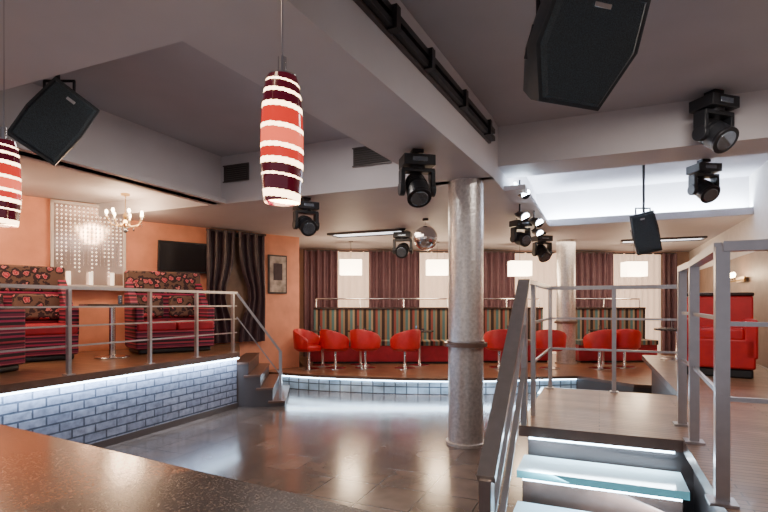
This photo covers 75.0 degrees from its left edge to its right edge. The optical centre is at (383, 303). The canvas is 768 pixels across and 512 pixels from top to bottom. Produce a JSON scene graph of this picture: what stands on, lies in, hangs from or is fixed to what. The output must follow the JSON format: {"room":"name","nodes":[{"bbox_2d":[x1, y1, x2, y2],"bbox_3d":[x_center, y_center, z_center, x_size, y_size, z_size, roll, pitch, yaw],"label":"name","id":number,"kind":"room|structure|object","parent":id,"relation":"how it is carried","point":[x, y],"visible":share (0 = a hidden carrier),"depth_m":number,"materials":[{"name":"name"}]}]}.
{"room":"entertainment venue","nodes":[
{"label":"entertainment venue","id":0,"kind":"room"},
{"bbox_2d":[20,157,169,203],"bbox_3d":[-6.070,-1.830,4.515,7.460,0.460,9.030,0,0,0],"label":"ceiling","id":1,"kind":"structure","parent":0,"point":[38,179],"depth_m":6.81,"materials":[{"name":"paint"}]},
{"bbox_2d":[104,193,143,232],"bbox_3d":[-3.738,-1.315,7.250,0.512,0.570,0.524,0,0,0],"label":"chandelier","id":2,"kind":"object","parent":1,"relation":"hanging from","point":[125,223],"visible":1,"depth_m":7.23,"materials":[{"name":"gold metal"}]},
{"bbox_2d":[0,195,298,369],"bbox_3d":[-5.931,-0.230,6.971,10.895,3.660,0.200,0,0,-41],"label":"wall","id":3,"kind":"structure","parent":0,"point":[28,244],"depth_m":8.42,"materials":[{"name":"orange paint"}]},
{"bbox_2d":[50,199,125,287],"bbox_3d":[-4.612,-0.900,7.857,1.040,1.360,0.165,0,0,-41],"label":"decorative wall panel","id":4,"kind":"object","parent":3,"relation":"attached to","point":[92,253],"visible":0.93,"depth_m":7.85,"materials":[{"name":"silver mirror"}]},
{"bbox_2d":[157,240,206,273],"bbox_3d":[-3.545,-0.820,8.815,0.860,0.542,0.146,0,0,-41],"label":"television","id":5,"kind":"object","parent":3,"relation":"attached to","point":[172,256],"visible":0.94,"depth_m":8.75,"materials":[{"name":"black plastic"}]},
{"bbox_2d":[206,233,260,341],"bbox_3d":[-2.833,-0.306,9.501,1.075,2.090,0.075,0,0,-41],"label":"door","id":6,"kind":"structure","parent":3,"relation":"in","point":[236,283],"depth_m":9.54,"materials":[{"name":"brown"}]},
{"bbox_2d":[268,254,286,293],"bbox_3d":[-2.157,-0.600,10.135,0.420,0.780,0.038,0,0,-41],"label":"framed poster","id":7,"kind":"object","parent":3,"relation":"attached to","point":[277,264],"visible":1,"depth_m":10.12,"materials":[{"name":"grey paper"}]},
{"bbox_2d":[0,424,370,511],"bbox_3d":[-1.191,1.050,1.458,2.609,1.099,1.111,0,0,17],"label":"countertop","id":8,"kind":"structure","parent":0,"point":[39,472],"depth_m":1.36,"materials":[{"name":"stone"}]},
{"bbox_2d":[103,388,537,511],"bbox_3d":[0.000,1.650,5.500,20.000,0.100,19.000,0,0,0],"label":"floor","id":9,"kind":"structure","parent":0,"point":[373,452],"depth_m":5.42,"materials":[{"name":"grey tile"}]},
{"bbox_2d":[0,343,289,447],"bbox_3d":[-4.509,1.170,4.983,9.929,0.860,4.440,0,0,-42],"label":"raised platform","id":10,"kind":"object","parent":9,"relation":"on","point":[107,402],"visible":0.93,"depth_m":6.04,"materials":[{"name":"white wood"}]},
{"bbox_2d":[0,302,24,372],"bbox_3d":[-4.561,0.108,5.293,1.020,1.264,0.817,0,0,11],"label":"sofa","id":11,"kind":"object","parent":10,"relation":"on","point":[13,339],"visible":0.94,"depth_m":5.41,"materials":[{"name":"red fabric"}]},
{"bbox_2d":[0,264,78,362],"bbox_3d":[-4.822,0.108,6.460,0.817,1.264,1.370,0,0,44],"label":"sofa","id":12,"kind":"object","parent":10,"relation":"on","point":[9,274],"visible":0.63,"depth_m":6.68,"materials":[{"name":"red fabric"}]},
{"bbox_2d":[79,295,145,358],"bbox_3d":[-3.750,0.310,6.900,0.700,0.860,0.600,0,0,-41],"label":"table","id":13,"kind":"object","parent":10,"relation":"on","point":[112,310],"visible":0.87,"depth_m":6.87,"materials":[{"name":"grey metal"}]},
{"bbox_2d":[0,284,281,399],"bbox_3d":[-3.320,0.706,5.089,0.549,1.788,6.614,0,0,26],"label":"railing","id":14,"kind":"object","parent":10,"relation":"on","point":[69,289],"visible":0.97,"depth_m":6.16,"materials":[{"name":"metal"}]},
{"bbox_2d":[124,270,214,354],"bbox_3d":[-3.387,0.108,7.895,1.170,1.264,0.817,0,0,-39],"label":"sofa","id":15,"kind":"object","parent":10,"relation":"on","point":[132,279],"visible":0.86,"depth_m":7.84,"materials":[{"name":"red fabric"}]},
{"bbox_2d":[444,178,486,448],"bbox_3d":[0.940,0.100,5.750,0.490,3.000,0.490,0,0,20],"label":"round column","id":16,"kind":"structure","parent":9,"relation":"on","point":[465,343],"depth_m":5.57,"materials":[{"name":"paint"}]},
{"bbox_2d":[269,353,674,394],"bbox_3d":[2.625,1.450,10.365,10.250,0.299,5.730,0,0,0],"label":"dais","id":17,"kind":"object","parent":9,"relation":"on","point":[432,379],"visible":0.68,"depth_m":9.09,"materials":[{"name":"brown wood"}]},
{"bbox_2d":[293,329,321,369],"bbox_3d":[-1.528,0.900,10.011,0.580,0.800,0.640,0,0,21],"label":"tub chair","id":18,"kind":"object","parent":17,"relation":"on","point":[303,340],"visible":0.98,"depth_m":9.89,"materials":[{"name":"red leather"}]},
{"bbox_2d":[308,326,336,366],"bbox_3d":[-1.300,0.880,10.600,0.610,0.840,0.610,0,0,0],"label":"pedestal table","id":19,"kind":"object","parent":17,"relation":"on","point":[322,364],"visible":0.69,"depth_m":10.57,"materials":[{"name":"silver metal"}]},
{"bbox_2d":[320,329,349,369],"bbox_3d":[-1.002,0.900,10.080,0.580,0.800,0.640,0,0,-42],"label":"tub chair","id":20,"kind":"object","parent":17,"relation":"on","point":[332,341],"visible":1,"depth_m":9.84,"materials":[{"name":"red leather"}]},
{"bbox_2d":[347,325,374,365],"bbox_3d":[-0.500,0.880,10.700,0.610,0.840,0.610,0,0,0],"label":"pedestal table","id":21,"kind":"object","parent":17,"relation":"on","point":[360,363],"visible":0.52,"depth_m":10.67,"materials":[{"name":"silver metal"}]},
{"bbox_2d":[350,329,380,368],"bbox_3d":[-0.394,0.900,10.124,0.640,0.800,0.580,0,0,29],"label":"tub chair","id":22,"kind":"object","parent":17,"relation":"on","point":[360,340],"visible":1,"depth_m":9.90,"materials":[{"name":"red leather"}]},
{"bbox_2d":[311,298,447,362],"bbox_3d":[-0.050,0.582,11.239,3.100,1.437,0.717,0,0,0],"label":"banquette","id":23,"kind":"object","parent":17,"relation":"on","point":[386,322],"visible":0.7,"depth_m":11.39,"materials":[{"name":"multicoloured fabric"}]},
{"bbox_2d":[390,329,420,369],"bbox_3d":[0.441,0.900,10.078,0.640,0.800,0.580,0,0,-43],"label":"tub chair","id":24,"kind":"object","parent":17,"relation":"on","point":[409,340],"visible":1,"depth_m":9.85,"materials":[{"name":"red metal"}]},
{"bbox_2d":[405,326,433,366],"bbox_3d":[0.750,0.880,10.600,0.610,0.840,0.610,0,0,0],"label":"pedestal table","id":25,"kind":"object","parent":17,"relation":"on","point":[419,364],"visible":0.69,"depth_m":10.57,"materials":[{"name":"silver metal"}]},
{"bbox_2d":[483,329,507,368],"bbox_3d":[2.350,0.900,10.170,0.640,0.800,0.580,0,0,0],"label":"tub chair","id":26,"kind":"object","parent":17,"relation":"on","point":[495,339],"visible":0.64,"depth_m":9.95,"materials":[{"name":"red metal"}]},
{"bbox_2d":[483,298,547,361],"bbox_3d":[2.899,0.582,11.438,1.600,1.437,0.717,0,0,-2],"label":"banquette","id":27,"kind":"object","parent":17,"relation":"on","point":[494,318],"visible":0.38,"depth_m":11.58,"materials":[{"name":"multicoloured fabric"}]},
{"bbox_2d":[536,329,566,369],"bbox_3d":[3.340,0.900,10.072,0.640,0.800,0.580,0,0,20],"label":"tub chair","id":28,"kind":"object","parent":17,"relation":"on","point":[559,338],"visible":0.59,"depth_m":9.85,"materials":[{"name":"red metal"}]},
{"bbox_2d":[554,239,577,363],"bbox_3d":[4.000,-0.051,11.000,0.490,2.699,0.490,0,0,20],"label":"round column","id":29,"kind":"structure","parent":17,"relation":"on","point":[565,248],"depth_m":10.83,"materials":[{"name":"metal"}]},
{"bbox_2d":[583,329,616,369],"bbox_3d":[4.358,0.900,10.071,0.640,0.800,0.580,0,0,-15],"label":"tub chair","id":30,"kind":"object","parent":17,"relation":"on","point":[601,339],"visible":0.72,"depth_m":9.85,"materials":[{"name":"red leather"}]},
{"bbox_2d":[588,325,611,364],"bbox_3d":[4.750,0.880,10.850,0.610,0.840,0.610,0,0,0],"label":"pedestal table","id":31,"kind":"object","parent":17,"relation":"on","point":[593,330],"visible":0.56,"depth_m":10.83,"materials":[{"name":"silver metal"}]},
{"bbox_2d":[576,298,658,362],"bbox_3d":[5.198,0.582,11.438,1.800,1.437,0.717,0,0,-3],"label":"banquette","id":32,"kind":"object","parent":17,"relation":"on","point":[582,356],"visible":0.57,"depth_m":11.56,"materials":[{"name":"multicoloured fabric"}]},
{"bbox_2d":[616,329,641,367],"bbox_3d":[4.943,0.900,10.271,0.640,0.800,0.580,0,0,14],"label":"tub chair","id":33,"kind":"object","parent":17,"relation":"on","point":[626,339],"visible":0.72,"depth_m":10.03,"materials":[{"name":"red leather"}]},
{"bbox_2d":[476,279,537,511],"bbox_3d":[0.745,0.718,2.823,0.121,1.765,1.770,0,0,23],"label":"stair handrail","id":34,"kind":"object","parent":9,"relation":"on","point":[489,475],"visible":1,"depth_m":2.61,"materials":[{"name":"metal"}]},
{"bbox_2d":[537,387,600,395],"bbox_3d":[3.100,1.525,8.200,1.060,0.150,0.760,0,0,23],"label":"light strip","id":35,"kind":"structure","parent":9,"relation":"on","point":[541,389],"depth_m":8.38,"materials":[{"name":"white"}]},
{"bbox_2d":[513,437,689,511],"bbox_3d":[1.164,1.238,2.722,0.900,0.721,0.955,0,0,23],"label":"staircase","id":36,"kind":"structure","parent":9,"relation":"on","point":[549,484],"depth_m":2.93,"materials":[{"name":"white"}]},
{"bbox_2d":[519,355,767,511],"bbox_3d":[2.250,1.200,3.868,2.145,0.799,9.297,0,0,28],"label":"stage platform","id":37,"kind":"object","parent":9,"relation":"on","point":[626,419],"visible":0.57,"depth_m":3.24,"materials":[{"name":"brown wood"}]},
{"bbox_2d":[536,281,676,395],"bbox_3d":[1.841,0.316,3.993,1.150,0.968,1.225,0,0,23],"label":"railing","id":38,"kind":"object","parent":37,"relation":"on","point":[541,285],"visible":0.72,"depth_m":4.51,"materials":[{"name":"metal"}]},
{"bbox_2d":[654,321,676,360],"bbox_3d":[4.200,0.524,7.150,0.610,0.550,0.610,0,0,0],"label":"pedestal table","id":39,"kind":"object","parent":37,"relation":"on","point":[672,328],"visible":0.39,"depth_m":7.13,"materials":[{"name":"silver metal"}]},
{"bbox_2d":[672,239,767,509],"bbox_3d":[1.905,0.275,2.553,0.675,1.050,1.530,0,0,23],"label":"railing","id":40,"kind":"object","parent":37,"relation":"on","point":[718,252],"visible":1,"depth_m":2.02,"materials":[{"name":"metal"}]},
{"bbox_2d":[687,292,757,378],"bbox_3d":[3.864,0.332,5.771,0.700,0.936,0.750,0,0,34],"label":"banquette","id":41,"kind":"object","parent":37,"relation":"on","point":[743,340],"visible":0.51,"depth_m":5.51,"materials":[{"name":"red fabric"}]},
{"bbox_2d":[31,0,767,193],"bbox_3d":[0.000,-2.120,5.500,20.000,0.120,19.000,0,0,0],"label":"ceiling","id":42,"kind":"structure","parent":0,"point":[689,49],"depth_m":4.53,"materials":[{"name":"paint"}]},
{"bbox_2d":[8,75,99,165],"bbox_3d":[-2.738,-1.602,4.231,0.665,0.916,0.500,0,0,-13],"label":"loudspeaker","id":43,"kind":"object","parent":42,"relation":"hanging from","point":[57,117],"visible":0.93,"depth_m":4.06,"materials":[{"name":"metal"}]},
{"bbox_2d":[0,0,181,90],"bbox_3d":[-2.508,-1.733,2.772,3.550,0.654,0.950,0,0,23],"label":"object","id":44,"kind":"structure","parent":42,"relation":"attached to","point":[44,39],"depth_m":2.63,"materials":[{"name":"paint"}]},
{"bbox_2d":[0,0,21,227],"bbox_3d":[-1.520,-0.860,2.000,0.114,1.093,0.114,0,0,27],"label":"pendant lamp","id":45,"kind":"object","parent":44,"relation":"hanging from","point":[10,167],"visible":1,"depth_m":1.98,"materials":[{"name":"red glass"}]},
{"bbox_2d":[0,83,225,204],"bbox_3d":[-3.843,-1.730,3.530,0.300,0.660,7.600,0,0,23],"label":"ceiling beam","id":46,"kind":"structure","parent":42,"relation":"attached to","point":[113,147],"depth_m":5.69,"materials":[{"name":"paint"}]},
{"bbox_2d":[260,0,303,205],"bbox_3d":[-0.275,-1.167,1.350,0.114,1.787,0.114,0,0,23],"label":"pendant lamp","id":47,"kind":"object","parent":42,"relation":"hanging from","point":[281,137],"visible":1,"depth_m":1.31,"materials":[{"name":"red glass"}]},
{"bbox_2d":[112,0,494,184],"bbox_3d":[-0.932,-1.730,2.149,4.334,0.660,7.537,0,0,0],"label":"ceiling beam","id":48,"kind":"structure","parent":42,"relation":"attached to","point":[352,78],"depth_m":3.09,"materials":[{"name":"grey paint"}]},
{"bbox_2d":[398,148,435,207],"bbox_3d":[0.303,-1.137,4.537,0.332,0.525,0.317,0,0,-11],"label":"moving-head light","id":49,"kind":"object","parent":42,"relation":"hanging from","point":[419,192],"visible":1,"depth_m":4.47,"materials":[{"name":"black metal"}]},
{"bbox_2d":[353,0,494,143],"bbox_3d":[-0.213,-1.800,2.651,0.100,0.160,6.050,0,0,27],"label":"track","id":50,"kind":"object","parent":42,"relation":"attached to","point":[386,15],"visible":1,"depth_m":3.62,"materials":[{"name":"black metal"}]},
{"bbox_2d":[523,0,650,110],"bbox_3d":[1.029,-1.564,2.796,0.584,0.992,0.628,0,0,-12],"label":"loudspeaker","id":51,"kind":"object","parent":42,"relation":"hanging from","point":[577,52],"visible":1,"depth_m":2.60,"materials":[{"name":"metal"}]},
{"bbox_2d":[498,89,767,177],"bbox_3d":[3.481,-1.830,5.216,4.600,0.460,0.600,0,0,23],"label":"crossbeam","id":52,"kind":"object","parent":42,"relation":"attached to","point":[661,133],"visible":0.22,"depth_m":5.38,"materials":[{"name":"paint"}]},
{"bbox_2d":[686,159,721,202],"bbox_3d":[3.551,-1.355,5.540,0.312,0.491,0.313,0,0,-6],"label":"moving-head light","id":53,"kind":"object","parent":52,"relation":"hanging from","point":[707,191],"visible":1,"depth_m":5.48,"materials":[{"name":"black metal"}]},
{"bbox_2d":[629,165,661,255],"bbox_3d":[3.670,-1.367,7.027,0.409,1.385,0.456,0,0,25],"label":"loudspeaker","id":54,"kind":"object","parent":42,"relation":"hanging from","point":[645,233],"visible":0.94,"depth_m":6.88,"materials":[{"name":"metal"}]},
{"bbox_2d":[689,89,739,153],"bbox_3d":[3.204,-1.753,4.838,0.390,0.614,0.391,0,0,-17],"label":"moving-head light","id":55,"kind":"object","parent":42,"relation":"hanging from","point":[714,127],"visible":1,"depth_m":4.76,"materials":[{"name":"black metal"}]},
{"bbox_2d":[96,123,748,251],"bbox_3d":[1.450,-1.730,10.050,16.900,0.660,9.100,0,0,0],"label":"ceiling","id":56,"kind":"structure","parent":0,"point":[362,198],"depth_m":8.18,"materials":[{"name":"paint"}]},
{"bbox_2d":[206,228,236,342],"bbox_3d":[-2.998,-0.325,9.226,0.573,2.090,0.130,0,0,-42],"label":"drape","id":57,"kind":"object","parent":56,"relation":"hanging from","point":[220,243],"visible":0.84,"depth_m":9.22,"materials":[{"name":"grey fabric"}]},
{"bbox_2d":[223,162,248,182],"bbox_3d":[-2.032,-1.800,6.866,0.440,0.235,0.035,0,0,23],"label":"ceiling vent","id":58,"kind":"object","parent":56,"relation":"in","point":[235,172],"visible":1,"depth_m":6.86,"materials":[{"name":"grey metal"}]},
{"bbox_2d":[238,231,265,341],"bbox_3d":[-2.539,-0.325,9.631,0.573,2.090,0.131,0,0,-43],"label":"drape","id":59,"kind":"object","parent":56,"relation":"hanging from","point":[251,245],"visible":0.97,"depth_m":9.65,"materials":[{"name":"grey fabric"}]},
{"bbox_2d":[292,197,319,235],"bbox_3d":[-1.026,-1.141,6.594,0.335,0.517,0.338,0,0,-29],"label":"moving-head light","id":60,"kind":"object","parent":56,"relation":"hanging from","point":[306,225],"visible":0.99,"depth_m":6.51,"materials":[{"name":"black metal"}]},
{"bbox_2d":[303,249,337,356],"bbox_3d":[-1.575,-0.026,12.435,0.853,2.648,0.134,0,0,-5],"label":"curtain","id":61,"kind":"object","parent":56,"relation":"hanging from","point":[320,267],"visible":0.62,"depth_m":12.42,"materials":[{"name":"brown fabric"}]},
{"bbox_2d":[340,241,361,274],"bbox_3d":[-0.740,-1.025,11.200,0.490,0.750,0.330,0,0,0],"label":"pendant lamp","id":62,"kind":"object","parent":56,"relation":"hanging from","point":[347,266],"visible":1,"depth_m":11.04,"materials":[{"name":"beige"}]},
{"bbox_2d":[338,250,368,306],"bbox_3d":[-0.765,-0.026,12.618,0.873,2.648,0.060,0,0,-5],"label":"sheer curtain","id":63,"kind":"object","parent":56,"relation":"hanging from","point":[349,286],"visible":0.39,"depth_m":12.62,"materials":[{"name":"beige fabric"}]},
{"bbox_2d":[327,229,407,237],"bbox_3d":[-0.300,-1.380,9.800,1.600,0.040,0.480,0,0,23],"label":"ceiling light panel","id":64,"kind":"object","parent":56,"relation":"attached to","point":[387,231],"visible":0.83,"depth_m":9.79,"materials":[{"name":"white plastic"}]},
{"bbox_2d":[352,146,391,166],"bbox_3d":[-0.149,-1.800,6.056,0.520,0.235,0.035,0,0,23],"label":"ceiling vent","id":65,"kind":"object","parent":56,"relation":"in","point":[362,156],"visible":0.66,"depth_m":6.08,"materials":[{"name":"grey metal"}]},
{"bbox_2d":[369,250,419,306],"bbox_3d":[0.260,-0.026,12.577,1.284,2.648,0.136,0,0,-5],"label":"curtain","id":66,"kind":"object","parent":56,"relation":"hanging from","point":[390,276],"visible":0.47,"depth_m":12.58,"materials":[{"name":"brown fabric"}]},
{"bbox_2d":[392,228,412,257],"bbox_3d":[0.349,-1.119,9.294,0.370,0.562,0.369,0,0,11],"label":"moving-head light","id":67,"kind":"object","parent":56,"relation":"hanging from","point":[402,250],"visible":1,"depth_m":9.20,"materials":[{"name":"black metal"}]},
{"bbox_2d":[413,218,437,249],"bbox_3d":[0.680,-1.140,8.200,0.397,0.520,0.400,0,0,0],"label":"ball","id":68,"kind":"object","parent":56,"relation":"hanging from","point":[425,237],"visible":1,"depth_m":8.06,"materials":[{"name":"silver metal"}]},
{"bbox_2d":[420,251,447,306],"bbox_3d":[1.325,-0.026,12.780,0.953,2.648,0.060,0,0,-5],"label":"sheer curtain","id":69,"kind":"object","parent":56,"relation":"hanging from","point":[430,286],"visible":0.32,"depth_m":12.77,"materials":[{"name":"beige fabric"}]},
{"bbox_2d":[426,242,447,275],"bbox_3d":[1.200,-1.025,11.300,0.490,0.750,0.330,0,0,0],"label":"pendant lamp","id":70,"kind":"object","parent":56,"relation":"hanging from","point":[434,267],"visible":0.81,"depth_m":11.14,"materials":[{"name":"beige fabric"}]},
{"bbox_2d":[483,251,514,306],"bbox_3d":[2.550,-0.026,12.755,1.605,2.648,0.136,0,0,-5],"label":"curtain","id":71,"kind":"object","parent":56,"relation":"hanging from","point":[497,283],"visible":0.23,"depth_m":12.78,"materials":[{"name":"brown fabric"}]},
{"bbox_2d":[507,260,531,275],"bbox_3d":[3.150,-1.025,11.600,0.490,0.750,0.330,0,0,0],"label":"pendant lamp","id":72,"kind":"object","parent":56,"relation":"hanging from","point":[515,267],"visible":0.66,"depth_m":11.44,"materials":[{"name":"beige"}]},
{"bbox_2d":[509,218,531,246],"bbox_3d":[2.201,-1.153,8.047,0.332,0.494,0.324,0,0,-23],"label":"moving-head light","id":73,"kind":"object","parent":56,"relation":"hanging from","point":[522,239],"visible":0.94,"depth_m":7.96,"materials":[{"name":"black metal"}]},
{"bbox_2d":[504,182,548,226],"bbox_3d":[2.223,-1.448,7.598,0.260,0.095,3.172,0,0,23],"label":"trim","id":74,"kind":"structure","parent":56,"relation":"attached to","point":[529,205],"depth_m":6.83,"materials":[{"name":"paint"}]},
{"bbox_2d":[515,204,529,221],"bbox_3d":[1.919,-1.267,6.966,0.142,0.266,0.222,0,0,-24],"label":"spotlight","id":75,"kind":"object","parent":74,"relation":"attached to","point":[523,216],"visible":1,"depth_m":6.91,"materials":[{"name":"black metal"}]},
{"bbox_2d":[518,180,530,198],"bbox_3d":[1.769,-1.467,6.416,0.142,0.266,0.222,0,0,-24],"label":"spotlight","id":76,"kind":"object","parent":74,"relation":"attached to","point":[522,195],"visible":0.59,"depth_m":6.36,"materials":[{"name":"white metal"}]},
{"bbox_2d":[529,211,543,227],"bbox_3d":[2.269,-1.267,7.466,0.142,0.266,0.222,0,0,-24],"label":"spotlight","id":77,"kind":"object","parent":74,"relation":"attached to","point":[538,222],"visible":1,"depth_m":7.41,"materials":[{"name":"black metal"}]},
{"bbox_2d":[531,226,543,236],"bbox_3d":[2.619,-1.267,8.566,0.142,0.266,0.222,0,0,-24],"label":"spotlight","id":78,"kind":"object","parent":74,"relation":"attached to","point":[537,232],"visible":0.86,"depth_m":8.51,"materials":[{"name":"black metal"}]},
{"bbox_2d":[515,252,555,353],"bbox_3d":[4.050,-0.026,12.991,1.504,2.648,0.060,0,0,-4],"label":"sheer curtain","id":79,"kind":"object","parent":56,"relation":"hanging from","point":[544,272],"visible":0.27,"depth_m":12.99,"materials":[{"name":"beige fabric"}]},
{"bbox_2d":[532,232,552,261],"bbox_3d":[3.103,-1.107,9.787,0.370,0.586,0.364,0,0,-11],"label":"moving-head light","id":80,"kind":"object","parent":56,"relation":"hanging from","point":[544,254],"visible":0.96,"depth_m":9.71,"materials":[{"name":"black metal"}]},
{"bbox_2d":[576,252,614,306],"bbox_3d":[5.375,-0.026,12.974,1.254,2.648,0.134,0,0,-5],"label":"curtain","id":81,"kind":"object","parent":56,"relation":"hanging from","point":[592,268],"visible":0.31,"depth_m":12.98,"materials":[{"name":"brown fabric"}]},
{"bbox_2d":[620,244,647,276],"bbox_3d":[5.900,-1.025,11.800,0.490,0.750,0.330,0,0,0],"label":"pendant lamp","id":82,"kind":"object","parent":56,"relation":"hanging from","point":[628,268],"visible":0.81,"depth_m":11.64,"materials":[{"name":"beige fabric"}]},
{"bbox_2d":[613,253,661,350],"bbox_3d":[6.650,-0.026,13.192,1.404,2.648,0.065,0,0,-5],"label":"sheer curtain","id":83,"kind":"object","parent":56,"relation":"hanging from","point":[650,299],"visible":0.48,"depth_m":13.20,"materials":[{"name":"beige fabric"}]},
{"bbox_2d":[620,236,707,243],"bbox_3d":[6.000,-1.380,10.800,1.600,0.040,0.480,0,0,23],"label":"ceiling light panel","id":84,"kind":"object","parent":56,"relation":"attached to","point":[693,238],"visible":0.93,"depth_m":10.70,"materials":[{"name":"white plastic"}]},
{"bbox_2d":[662,252,676,353],"bbox_3d":[7.490,-0.026,13.138,0.382,2.648,0.133,0,0,-5],"label":"curtain","id":85,"kind":"object","parent":56,"relation":"hanging from","point":[669,296],"visible":0.8,"depth_m":13.12,"materials":[{"name":"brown fabric"}]},
{"bbox_2d":[299,249,688,355],"bbox_3d":[3.200,-0.230,13.165,12.051,3.660,0.199,0,0,-4],"label":"wall","id":86,"kind":"structure","parent":0,"point":[682,257],"depth_m":12.90,"materials":[{"name":"beige paint"}]},
{"bbox_2d":[687,251,767,367],"bbox_3d":[5.107,0.050,6.308,0.040,1.700,15.897,0,0,23],"label":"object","id":87,"kind":"structure","parent":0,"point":[754,265],"depth_m":7.58,"materials":[{"name":"paint"}]},
{"bbox_2d":[689,160,767,369],"bbox_3d":[5.217,-0.230,6.261,0.200,3.660,15.897,0,0,23],"label":"wall","id":88,"kind":"structure","parent":0,"point":[755,227],"depth_m":7.83,"materials":[{"name":"white paint"}]},
{"bbox_2d":[536,207,753,228],"bbox_3d":[5.228,-1.460,8.183,5.300,0.120,0.280,0,0,23],"label":"trim","id":89,"kind":"structure","parent":88,"relation":"attached to","point":[741,212],"depth_m":8.30,"materials":[{"name":"paint"}]},
{"bbox_2d":[730,272,745,282],"bbox_3d":[5.770,-0.437,8.210,0.183,0.155,0.500,0,0,23],"label":"wall sconce","id":90,"kind":"object","parent":88,"relation":"attached to","point":[732,275],"visible":0.85,"depth_m":8.09,"materials":[{"name":"gold metal"}]}
]}

